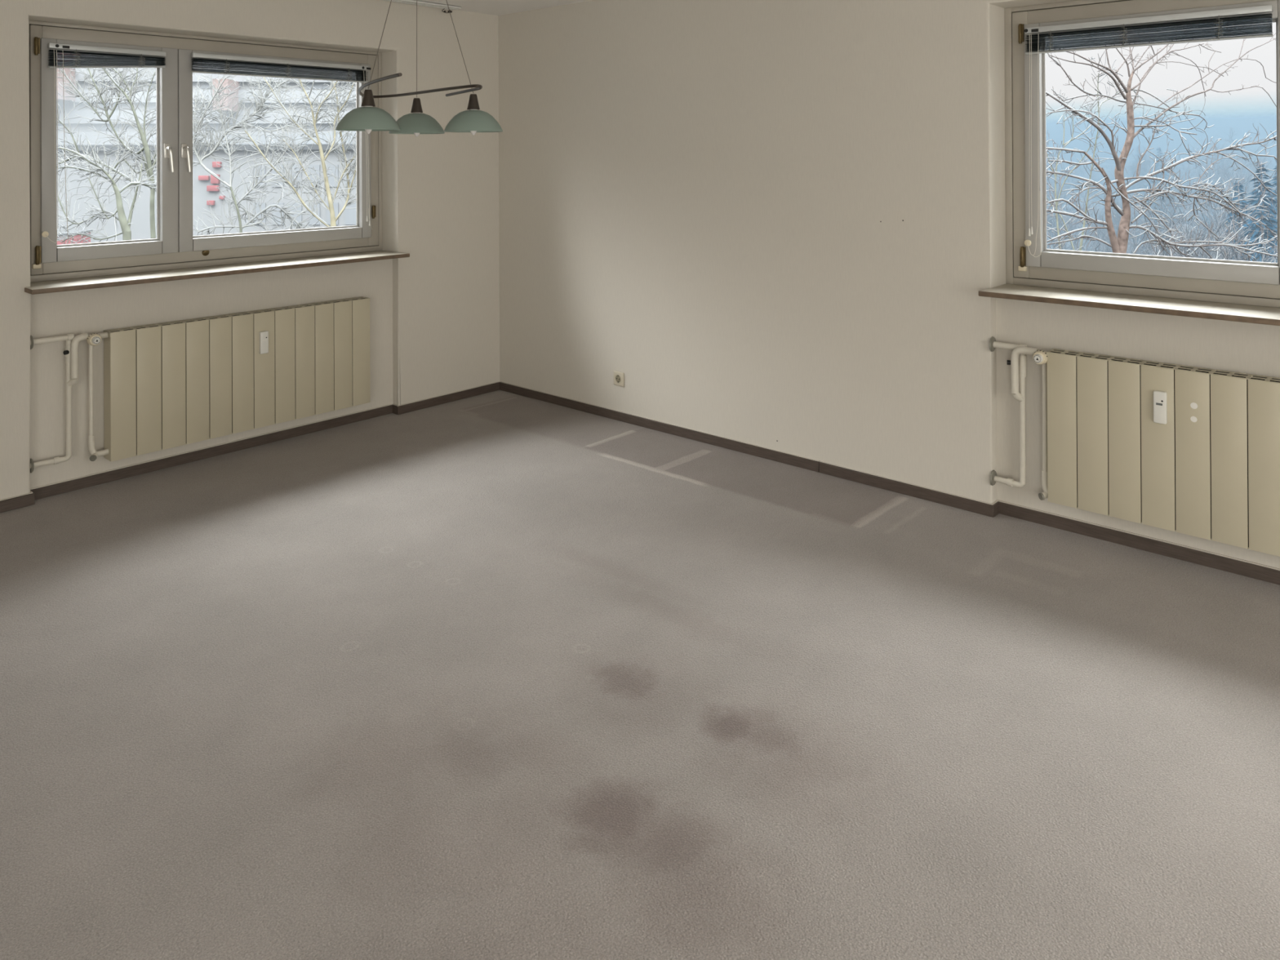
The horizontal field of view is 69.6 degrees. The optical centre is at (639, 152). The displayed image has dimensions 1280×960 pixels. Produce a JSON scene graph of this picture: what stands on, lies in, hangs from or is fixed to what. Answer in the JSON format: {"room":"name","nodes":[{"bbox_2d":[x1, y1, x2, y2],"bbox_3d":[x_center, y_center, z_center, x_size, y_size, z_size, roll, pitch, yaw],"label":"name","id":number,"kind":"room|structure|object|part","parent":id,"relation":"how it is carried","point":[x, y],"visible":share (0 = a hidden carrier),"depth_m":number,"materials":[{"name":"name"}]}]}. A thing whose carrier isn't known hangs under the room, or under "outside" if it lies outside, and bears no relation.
{"room":"empty living room","nodes":[
{"label":"empty living room","id":0,"kind":"room"},
{"bbox_2d":[0,0,499,499],"bbox_3d":[-3.525,0.335,3.509,0.300,2.500,8.000,0,0,42],"label":"wall","id":1,"kind":"structure","parent":0,"point":[434,311],"depth_m":5.25,"materials":[{"name":"paint"}]},
{"bbox_2d":[30,296,370,473],"bbox_3d":[-2.169,1.141,4.776,0.138,0.639,1.703,0,0,42],"label":"radiator","id":2,"kind":"object","parent":1,"relation":"attached to","point":[170,384],"visible":1,"depth_m":4.74,"materials":[{"name":"beige metal"}]},
{"bbox_3d":[-2.530,0.873,4.287,0.019,0.035,0.035,0,0,42],"label":"thermostat knob","id":3,"kind":"part","parent":2,"relation":"part of","materials":[{"name":"white plastic"}]},
{"bbox_2d":[103,296,369,337],"bbox_3d":[-2.076,0.861,4.903,0.090,0.020,1.388,0,0,42],"label":"grille","id":4,"kind":"object","parent":2,"relation":"attached to","point":[144,331],"depth_m":4.82,"materials":[{"name":"beige metal"}]},
{"bbox_2d":[24,20,409,294],"bbox_3d":[-2.167,0.004,4.912,0.363,1.246,1.954,0,0,42],"label":"window","id":5,"kind":"structure","parent":1,"relation":"in","point":[175,254],"depth_m":4.76,"materials":[{"name":"grey plastic"}]},
{"bbox_2d":[41,42,165,243],"bbox_3d":[-2.604,-0.044,4.495,0.037,0.942,0.552,0,0,42],"label":"blind","id":6,"kind":"object","parent":5,"relation":"attached to","point":[81,60],"visible":1,"depth_m":4.45,"materials":[{"name":"grey metal"}]},
{"bbox_3d":[-2.753,-0.032,4.307,0.002,0.914,0.048,0,0,42],"label":"lift cord","id":7,"kind":"part","parent":6,"relation":"part of","materials":[{"name":"white fabric"}]},
{"bbox_3d":[-2.737,-0.064,4.325,0.002,0.840,0.006,0,0,42],"label":"lift cord","id":8,"kind":"part","parent":6,"relation":"part of","materials":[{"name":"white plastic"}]},
{"bbox_3d":[-2.713,-0.029,4.351,0.002,0.913,0.023,0,0,42],"label":"lift cord","id":9,"kind":"part","parent":6,"relation":"part of","materials":[{"name":"white fabric"}]},
{"bbox_3d":[-2.685,-0.451,4.391,0.030,0.088,0.006,0,0,-33],"label":"ladder cord","id":10,"kind":"part","parent":6,"relation":"part of","materials":[{"name":"fabric"}]},
{"bbox_3d":[-2.599,-0.503,4.511,0.026,0.024,0.520,0,0,42],"label":"head rail","id":11,"kind":"part","parent":6,"relation":"part of","materials":[{"name":"grey metal"}]},
{"bbox_3d":[-2.599,-0.421,4.511,0.024,0.048,0.519,0,0,42],"label":"rail","id":12,"kind":"part","parent":6,"relation":"part of","materials":[{"name":"grey metal"}]},
{"bbox_3d":[-2.491,-0.462,4.607,0.030,0.067,0.006,0,0,-33],"label":"ladder cord","id":13,"kind":"part","parent":6,"relation":"part of","materials":[{"name":"grey fabric"}]},
{"bbox_3d":[-2.622,-0.011,4.566,0.066,1.056,0.617,0,0,42],"label":"sash","id":14,"kind":"part","parent":5,"relation":"part of","materials":[{"name":"white plastic"}]},
{"bbox_3d":[-2.417,-0.011,4.717,0.038,0.075,0.028,0,0,42],"label":"handle plate","id":15,"kind":"part","parent":5,"relation":"part of","materials":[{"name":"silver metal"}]},
{"bbox_3d":[-2.397,0.032,4.706,0.028,0.134,0.030,0,0,42],"label":"handle","id":16,"kind":"part","parent":5,"relation":"part of","materials":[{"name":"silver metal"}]},
{"bbox_3d":[-2.361,-0.011,4.780,0.038,0.075,0.028,0,0,42],"label":"handle plate","id":17,"kind":"part","parent":5,"relation":"part of","materials":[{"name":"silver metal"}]},
{"bbox_3d":[-2.340,0.032,4.769,0.028,0.134,0.030,0,0,42],"label":"handle","id":18,"kind":"part","parent":5,"relation":"part of","materials":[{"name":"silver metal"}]},
{"bbox_3d":[-2.142,0.615,4.889,0.303,0.023,1.954,0,0,42],"label":"sill","id":19,"kind":"part","parent":5,"relation":"part of","materials":[{"name":"stone"}]},
{"bbox_3d":[-2.039,-0.011,5.217,0.066,1.056,1.125,0,0,42],"label":"sash","id":20,"kind":"part","parent":5,"relation":"part of","materials":[{"name":"white plastic"}]},
{"bbox_2d":[191,52,372,229],"bbox_3d":[-1.981,-0.028,5.189,0.038,0.988,1.046,0,0,42],"label":"blind","id":21,"kind":"object","parent":5,"relation":"attached to","point":[334,74],"visible":0.99,"depth_m":5.15,"materials":[{"name":"grey metal"}]},
{"bbox_3d":[-2.208,-0.462,4.923,0.030,0.082,0.006,0,0,-33],"label":"ladder cord","id":22,"kind":"part","parent":21,"relation":"part of","materials":[{"name":"fabric"}]},
{"bbox_3d":[-1.993,-0.510,5.187,0.026,0.024,1.028,0,0,42],"label":"head rail","id":23,"kind":"part","parent":21,"relation":"part of","materials":[{"name":"grey metal"}]},
{"bbox_3d":[-1.992,-0.425,5.187,0.024,0.014,1.026,0,0,42],"label":"rail","id":24,"kind":"part","parent":21,"relation":"part of","materials":[{"name":"grey metal"}]},
{"bbox_3d":[-1.977,-0.463,5.180,0.030,0.080,0.006,0,0,-33],"label":"ladder cord","id":25,"kind":"part","parent":21,"relation":"part of","materials":[{"name":"grey fabric"}]},
{"bbox_3d":[-1.724,-0.464,5.463,0.030,0.079,0.006,0,0,-33],"label":"ladder cord","id":26,"kind":"part","parent":21,"relation":"part of","materials":[{"name":"grey fabric"}]},
{"bbox_3d":[-1.650,-0.055,5.537,0.002,0.876,0.022,0,0,42],"label":"lift cord","id":27,"kind":"part","parent":21,"relation":"part of","materials":[{"name":"white fabric"}]},
{"bbox_3d":[-1.639,-0.048,5.550,0.002,0.920,0.022,0,0,42],"label":"lift cord","id":28,"kind":"part","parent":21,"relation":"part of","materials":[{"name":"white fabric"}]},
{"bbox_2d":[0,381,500,512],"bbox_3d":[-3.425,1.557,3.421,0.072,0.055,7.400,0,0,42],"label":"baseboard","id":29,"kind":"structure","parent":1,"relation":"attached to","point":[9,504],"depth_m":4.84,"materials":[{"name":"brown wood"}]},
{"bbox_2d":[418,0,591,15],"bbox_3d":[-0.218,-1.016,0.542,9.200,0.150,8.000,0,0,42],"label":"ceiling","id":30,"kind":"structure","parent":0,"point":[496,7],"depth_m":5.72,"materials":[{"name":"white paint"}]},
{"bbox_2d":[335,0,502,136],"bbox_3d":[-0.774,-0.497,3.187,0.542,0.864,1.133,0,0,-2],"label":"pendant lamp","id":31,"kind":"object","parent":30,"relation":"hanging from","point":[368,118],"visible":1,"depth_m":3.33,"materials":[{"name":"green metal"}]},
{"bbox_3d":[-0.935,-0.117,3.170,0.215,0.080,0.215,0,0,42],"label":"lamp shade","id":32,"kind":"part","parent":31,"relation":"part of","materials":[{"name":"green glass"}]},
{"bbox_3d":[-0.882,-0.116,3.640,0.215,0.080,0.215,0,0,42],"label":"lamp shade","id":33,"kind":"part","parent":31,"relation":"part of","materials":[{"name":"green glass"}]},
{"bbox_3d":[-0.618,-0.118,3.420,0.215,0.080,0.215,0,0,42],"label":"lamp shade","id":34,"kind":"part","parent":31,"relation":"part of","materials":[{"name":"green glass"}]},
{"bbox_3d":[-0.618,-0.103,3.420,0.034,0.076,0.035,0,0,42],"label":"bulb","id":35,"kind":"part","parent":31,"relation":"part of","materials":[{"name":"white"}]},
{"bbox_2d":[382,0,461,13],"bbox_3d":[-2.725,-0.897,4.067,0.090,0.040,4.700,0,0,42],"label":"track","id":36,"kind":"object","parent":30,"relation":"attached to","point":[423,3],"visible":0.92,"depth_m":5.65,"materials":[{"name":"white metal"}]},
{"bbox_2d":[0,390,1279,959],"bbox_3d":[-0.206,1.609,0.533,9.200,0.100,8.000,0,0,42],"label":"floor","id":37,"kind":"structure","parent":0,"point":[498,674],"depth_m":2.56,"materials":[{"name":"beige carpet"}]},
{"bbox_2d":[497,0,1279,568],"bbox_3d":[2.358,0.307,3.404,8.600,2.500,0.300,0,0,42],"label":"wall","id":38,"kind":"structure","parent":0,"point":[695,196],"depth_m":4.63,"materials":[{"name":"paint"}]},
{"bbox_2d":[613,370,623,386],"bbox_3d":[-0.126,1.331,5.425,0.082,0.082,0.012,0,0,42],"label":"power socket","id":39,"kind":"object","parent":38,"relation":"attached to","point":[618,376],"visible":1,"depth_m":5.42,"materials":[{"name":"beige plastic"}]},
{"bbox_2d":[499,381,1279,585],"bbox_3d":[2.284,1.529,3.302,8.588,0.055,0.072,0,0,42],"label":"baseboard","id":40,"kind":"structure","parent":38,"relation":"attached to","point":[1197,556],"depth_m":4.08,"materials":[{"name":"brown wood"}]},
{"bbox_2d":[978,0,1279,325],"bbox_3d":[2.276,-0.024,3.381,1.951,1.249,0.373,0,0,42],"label":"window","id":41,"kind":"structure","parent":38,"relation":"in","point":[1225,290],"depth_m":3.80,"materials":[{"name":"grey plastic"}]},
{"bbox_3d":[2.259,0.589,3.357,1.951,0.023,0.313,0,0,42],"label":"sill","id":42,"kind":"part","parent":41,"relation":"part of","materials":[{"name":"stone"}]},
{"bbox_2d":[1024,4,1272,257],"bbox_3d":[2.001,-0.048,3.697,0.897,0.988,0.038,0,0,42],"label":"blind","id":43,"kind":"object","parent":41,"relation":"attached to","point":[1213,33],"visible":1,"depth_m":3.68,"materials":[{"name":"grey metal"}]},
{"bbox_3d":[1.678,-0.092,3.968,0.008,0.843,0.002,0,0,42],"label":"lift cord","id":44,"kind":"part","parent":43,"relation":"part of","materials":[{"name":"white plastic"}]},
{"bbox_3d":[1.684,-0.096,3.963,0.006,0.834,0.002,0,0,42],"label":"lift cord","id":45,"kind":"part","parent":43,"relation":"part of","materials":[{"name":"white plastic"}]},
{"bbox_3d":[1.688,-0.034,3.959,0.055,0.951,0.002,0,0,42],"label":"lift cord","id":46,"kind":"part","parent":43,"relation":"part of","materials":[{"name":"white fabric"}]},
{"bbox_3d":[1.743,-0.474,3.913,0.006,0.092,0.030,0,0,-33],"label":"ladder cord","id":47,"kind":"part","parent":43,"relation":"part of","materials":[{"name":"grey fabric"}]},
{"bbox_3d":[1.956,-0.476,3.723,0.006,0.093,0.030,0,0,-33],"label":"ladder cord","id":48,"kind":"part","parent":43,"relation":"part of","materials":[{"name":"grey fabric"}]},
{"bbox_3d":[2.005,-0.530,3.700,0.890,0.024,0.026,0,0,42],"label":"head rail","id":49,"kind":"part","parent":43,"relation":"part of","materials":[{"name":"grey metal"}]},
{"bbox_3d":[2.006,-0.432,3.700,0.888,0.012,0.024,0,0,42],"label":"rail","id":50,"kind":"part","parent":43,"relation":"part of","materials":[{"name":"grey metal"}]},
{"bbox_3d":[2.201,-0.477,3.502,0.006,0.094,0.030,0,0,-33],"label":"ladder cord","id":51,"kind":"part","parent":43,"relation":"part of","materials":[{"name":"fabric"}]},
{"bbox_2d":[989,336,1279,556],"bbox_3d":[2.198,1.107,3.335,1.863,0.642,0.138,0,0,42],"label":"radiator","id":52,"kind":"object","parent":38,"relation":"attached to","point":[1194,451],"visible":1,"depth_m":3.50,"materials":[{"name":"beige metal"}]},
{"bbox_3d":[1.629,0.842,3.767,0.035,0.035,0.019,0,0,42],"label":"thermostat knob","id":53,"kind":"part","parent":52,"relation":"part of","materials":[{"name":"white plastic"}]},
{"bbox_2d":[1046,348,1279,383],"bbox_3d":[2.297,0.821,3.265,1.620,0.020,0.090,0,0,42],"label":"grille","id":54,"kind":"object","parent":52,"relation":"attached to","point":[1196,375],"depth_m":3.52,"materials":[{"name":"beige metal"}]},
{"bbox_2d":[1190,416,1197,422],"bbox_3d":[2.056,0.989,3.420,0.022,0.022,0.001,0,0,42],"label":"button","id":55,"kind":"object","parent":52,"relation":"attached to","point":[1193,419],"depth_m":3.42,"materials":[{"name":"white plastic"}]},
{"bbox_2d":[1190,402,1197,408],"bbox_3d":[2.057,0.939,3.420,0.024,0.024,0.001,0,0,42],"label":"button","id":56,"kind":"object","parent":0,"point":[1193,405],"depth_m":3.42,"materials":[{"name":"white plastic"}]},
{"label":"outside","id":57,"kind":"structure","parent":0,"visible":0},
{"bbox_2d":[1046,160,1269,256],"bbox_3d":[-14.773,2.577,260.339,480.000,19.843,480.000,0,0,42],"label":"ground","id":58,"kind":"structure","parent":57,"point":[1187,164],"depth_m":133.65,"materials":[{"name":"white snow"}]},
{"bbox_2d":[57,230,93,244],"bbox_3d":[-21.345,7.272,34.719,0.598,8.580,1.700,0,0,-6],"label":"shed","id":59,"kind":"object","parent":58,"relation":"on","point":[75,237],"visible":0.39,"depth_m":34.42,"materials":[{"name":"red paint"}]},
{"bbox_2d":[56,128,156,244],"bbox_3d":[-8.294,5.235,14.056,2.395,11.216,0.912,0,0,3],"label":"bare tree","id":60,"kind":"object","parent":58,"relation":"on","point":[125,224],"visible":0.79,"depth_m":14.05,"materials":[{"name":"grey plant"}]},
{"bbox_2d":[56,58,211,238],"bbox_3d":[-8.773,4.320,15.640,2.898,13.063,1.016,0,0,-3],"label":"bare tree","id":61,"kind":"object","parent":58,"relation":"on","point":[117,87],"visible":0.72,"depth_m":15.58,"materials":[{"name":"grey plant"}]},
{"bbox_2d":[56,57,355,146],"bbox_3d":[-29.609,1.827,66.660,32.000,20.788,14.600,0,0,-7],"label":"roof","id":62,"kind":"structure","parent":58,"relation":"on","point":[86,112],"depth_m":61.53,"materials":[{"name":"grey"}]},
{"bbox_2d":[56,144,356,242],"bbox_3d":[-16.972,5.661,43.949,18.400,11.975,8.450,0,0,3],"label":"annex building","id":63,"kind":"structure","parent":58,"relation":"on","point":[205,184],"depth_m":40.05,"materials":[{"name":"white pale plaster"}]},
{"bbox_3d":[-18.942,1.096,40.034,0.452,0.201,0.170,0,0,3],"label":"red panel","id":64,"kind":"part","parent":63,"relation":"part of","materials":[{"name":"paint"}]},
{"bbox_3d":[-18.635,2.175,40.012,0.302,0.201,0.170,0,0,3],"label":"red panel","id":65,"kind":"part","parent":63,"relation":"part of","materials":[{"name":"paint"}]},
{"bbox_3d":[-18.538,1.546,40.008,0.502,0.251,0.170,0,0,3],"label":"red panel","id":66,"kind":"part","parent":63,"relation":"part of","materials":[{"name":"paint"}]},
{"bbox_3d":[-18.440,1.143,40.004,0.352,0.402,0.170,0,0,3],"label":"red panel","id":67,"kind":"part","parent":63,"relation":"part of","materials":[{"name":"paint"}]},
{"bbox_3d":[-18.367,0.515,40.001,0.352,0.251,0.170,0,0,3],"label":"red panel","id":68,"kind":"part","parent":63,"relation":"part of","materials":[{"name":"paint"}]},
{"bbox_2d":[192,66,331,235],"bbox_3d":[-7.623,4.243,18.204,3.271,13.222,1.134,0,0,7],"label":"bare tree","id":69,"kind":"object","parent":58,"relation":"on","point":[237,204],"visible":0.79,"depth_m":18.15,"materials":[{"name":"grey plant"}]},
{"bbox_2d":[202,69,355,230],"bbox_3d":[-5.508,4.368,15.153,2.927,12.932,0.989,0,0,-5],"label":"bare tree","id":70,"kind":"object","parent":58,"relation":"on","point":[331,198],"visible":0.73,"depth_m":15.03,"materials":[{"name":"beige plant"}]},
{"bbox_2d":[1046,152,1106,251],"bbox_3d":[50.260,5.772,106.832,11.069,11.690,9.369,0,0,-38],"label":"bare tree","id":71,"kind":"object","parent":58,"relation":"on","point":[1077,171],"visible":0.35,"depth_m":105.80,"materials":[{"name":"grey plant"}]},
{"bbox_2d":[1046,184,1110,251],"bbox_3d":[26.052,6.902,57.736,9.045,9.574,6.737,0,0,-39],"label":"bare tree","id":72,"kind":"object","parent":58,"relation":"on","point":[1051,220],"visible":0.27,"depth_m":57.55,"materials":[{"name":"grey plant"}]},
{"bbox_2d":[1046,162,1115,250],"bbox_3d":[39.950,6.040,89.911,9.215,11.393,11.314,0,0,-38],"label":"bare tree","id":73,"kind":"object","parent":58,"relation":"on","point":[1051,176],"visible":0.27,"depth_m":89.23,"materials":[{"name":"grey plant"}]},
{"bbox_2d":[1045,52,1135,250],"bbox_3d":[7.758,4.520,16.228,1.737,12.509,0.848,0,0,17],"label":"sapling","id":74,"kind":"object","parent":58,"relation":"on","point":[1056,204],"visible":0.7,"depth_m":16.08,"materials":[{"name":"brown plant"}]},
{"bbox_2d":[1059,193,1159,254],"bbox_3d":[33.776,7.073,66.058,6.408,9.218,9.940,0,0,10],"label":"bare tree","id":75,"kind":"object","parent":58,"relation":"on","point":[1130,193],"visible":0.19,"depth_m":65.17,"materials":[{"name":"grey plant"}]},
{"bbox_2d":[1116,145,1148,237],"bbox_3d":[64.998,5.152,119.957,5.872,12.413,6.008,0,0,30],"label":"fir","id":76,"kind":"object","parent":58,"relation":"on","point":[1139,154],"visible":0.12,"depth_m":119.74,"materials":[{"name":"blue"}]},
{"bbox_2d":[1066,185,1201,254],"bbox_3d":[31.619,6.841,58.928,8.346,9.667,7.287,0,0,15],"label":"bare tree","id":77,"kind":"object","parent":58,"relation":"on","point":[1118,204],"visible":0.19,"depth_m":59.10,"materials":[{"name":"grey plant"}]},
{"bbox_2d":[1062,195,1218,257],"bbox_3d":[23.483,6.595,43.108,8.339,9.658,7.280,0,0,27],"label":"bare tree","id":78,"kind":"object","parent":58,"relation":"on","point":[1165,206],"visible":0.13,"depth_m":43.02,"materials":[{"name":"grey plant"}]},
{"bbox_2d":[1101,149,1195,243],"bbox_3d":[60.660,5.354,110.428,11.219,11.978,10.556,0,0,39],"label":"bare tree","id":79,"kind":"object","parent":58,"relation":"on","point":[1124,172],"visible":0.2,"depth_m":110.85,"materials":[{"name":"grey plant"}]},
{"bbox_2d":[1129,147,1178,254],"bbox_3d":[54.117,5.679,96.008,6.058,12.805,6.198,0,0,10],"label":"fir","id":80,"kind":"object","parent":58,"relation":"on","point":[1159,175],"visible":0.2,"depth_m":95.77,"materials":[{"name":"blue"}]},
{"bbox_2d":[1102,149,1213,222],"bbox_3d":[56.486,5.500,101.073,11.378,12.084,8.688,0,0,18],"label":"bare tree","id":81,"kind":"object","parent":58,"relation":"on","point":[1148,171],"visible":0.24,"depth_m":100.42,"materials":[{"name":"grey plant"}]},
{"bbox_2d":[1045,34,1277,261],"bbox_3d":[6.799,4.565,11.570,4.191,12.397,1.014,0,0,-11],"label":"bare tree","id":82,"kind":"object","parent":58,"relation":"on","point":[1119,245],"visible":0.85,"depth_m":11.50,"materials":[{"name":"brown plant"}]},
{"bbox_2d":[1046,144,1277,230],"bbox_3d":[78.270,-0.619,244.150,322.815,23.383,203.261,0,0,42],"label":"mountain","id":83,"kind":"structure","parent":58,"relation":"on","point":[1105,165],"depth_m":201.12,"materials":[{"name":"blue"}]},
{"bbox_2d":[1162,223,1200,257],"bbox_3d":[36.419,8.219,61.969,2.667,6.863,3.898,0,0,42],"label":"bush","id":84,"kind":"object","parent":58,"relation":"on","point":[1184,224],"visible":0.14,"depth_m":61.02,"materials":[{"name":"grey plant"}]},
{"bbox_2d":[1089,205,1277,262],"bbox_3d":[22.165,6.692,36.830,8.544,9.044,6.364,0,0,27],"label":"bare tree","id":85,"kind":"object","parent":58,"relation":"on","point":[1179,235],"visible":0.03,"depth_m":36.56,"materials":[{"name":"grey plant"}]},
{"bbox_2d":[1115,130,1256,256],"bbox_3d":[56.136,4.598,93.908,12.408,14.081,13.188,0,0,41],"label":"bare tree","id":86,"kind":"object","parent":58,"relation":"on","point":[1144,162],"visible":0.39,"depth_m":92.78,"materials":[{"name":"grey plant"}]},
{"bbox_2d":[1134,164,1256,257],"bbox_3d":[40.014,6.131,64.534,7.279,11.046,11.534,0,0,-29],"label":"bare tree","id":87,"kind":"object","parent":58,"relation":"on","point":[1212,165],"visible":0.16,"depth_m":64.58,"materials":[{"name":"grey plant"}]},
{"bbox_2d":[1150,177,1249,256],"bbox_3d":[30.396,6.445,49.254,6.800,10.319,10.775,0,0,31],"label":"bare tree","id":88,"kind":"object","parent":58,"relation":"on","point":[1217,197],"visible":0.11,"depth_m":49.76,"materials":[{"name":"grey plant"}]},
{"bbox_2d":[1126,206,1277,262],"bbox_3d":[20.446,6.439,30.389,9.996,9.270,6.444,0,0,37],"label":"bare tree","id":89,"kind":"object","parent":58,"relation":"on","point":[1199,251],"visible":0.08,"depth_m":30.73,"materials":[{"name":"grey plant"}]},
{"bbox_2d":[1127,179,1277,259],"bbox_3d":[27.178,6.271,41.633,9.924,10.211,6.885,0,0,-23],"label":"bare tree","id":90,"kind":"object","parent":58,"relation":"on","point":[1182,220],"visible":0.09,"depth_m":41.62,"materials":[{"name":"grey plant"}]},
{"bbox_2d":[1135,213,1277,262],"bbox_3d":[20.911,6.447,29.358,9.936,9.215,6.405,0,0,19],"label":"bare tree","id":91,"kind":"object","parent":58,"relation":"on","point":[1220,251],"visible":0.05,"depth_m":29.20,"materials":[{"name":"grey plant"}]},
{"bbox_2d":[1137,204,1277,257],"bbox_3d":[26.036,6.456,39.161,10.119,9.690,6.386,0,0,-4],"label":"bare tree","id":92,"kind":"object","parent":58,"relation":"on","point":[1161,247],"visible":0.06,"depth_m":39.68,"materials":[{"name":"grey plant"}]},
{"bbox_2d":[1155,206,1271,262],"bbox_3d":[20.582,6.536,33.033,6.927,9.190,7.934,0,0,27],"label":"bare tree","id":93,"kind":"object","parent":58,"relation":"on","point":[1247,213],"visible":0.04,"depth_m":33.16,"materials":[{"name":"grey plant"}]},
{"bbox_2d":[1164,126,1275,223],"bbox_3d":[60.653,4.423,96.759,11.344,14.154,13.403,0,0,4],"label":"bare tree","id":94,"kind":"object","parent":58,"relation":"on","point":[1215,149],"visible":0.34,"depth_m":96.05,"materials":[{"name":"grey plant"}]},
{"bbox_2d":[1186,142,1276,235],"bbox_3d":[46.457,5.422,70.489,8.938,12.431,11.706,0,0,39],"label":"bare tree","id":95,"kind":"object","parent":58,"relation":"on","point":[1224,174],"visible":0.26,"depth_m":70.15,"materials":[{"name":"grey plant"}]},
{"bbox_2d":[1213,180,1258,258],"bbox_3d":[26.646,6.488,41.025,5.024,10.502,4.767,0,0,30],"label":"fir","id":96,"kind":"object","parent":58,"relation":"on","point":[1241,186],"visible":0.05,"depth_m":40.96,"materials":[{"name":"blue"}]},
{"bbox_2d":[1207,153,1276,221],"bbox_3d":[58.360,4.833,83.572,10.990,13.588,13.493,0,0,21],"label":"bare tree","id":97,"kind":"object","parent":58,"relation":"on","point":[1262,153],"visible":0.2,"depth_m":85.31,"materials":[{"name":"grey plant"}]},
{"bbox_2d":[1229,161,1277,262],"bbox_3d":[25.005,6.015,36.960,5.339,11.286,5.463,0,0,-15],"label":"fir","id":98,"kind":"object","parent":58,"relation":"on","point":[1265,220],"visible":0.23,"depth_m":36.86,"materials":[{"name":"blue plant"}]},
{"bbox_2d":[1263,165,1277,244],"bbox_3d":[30.706,6.005,43.980,5.706,11.788,5.576,0,0,19],"label":"fir","id":99,"kind":"object","parent":58,"relation":"on","point":[1273,178],"visible":0.07,"depth_m":44.16,"materials":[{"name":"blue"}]}
]}

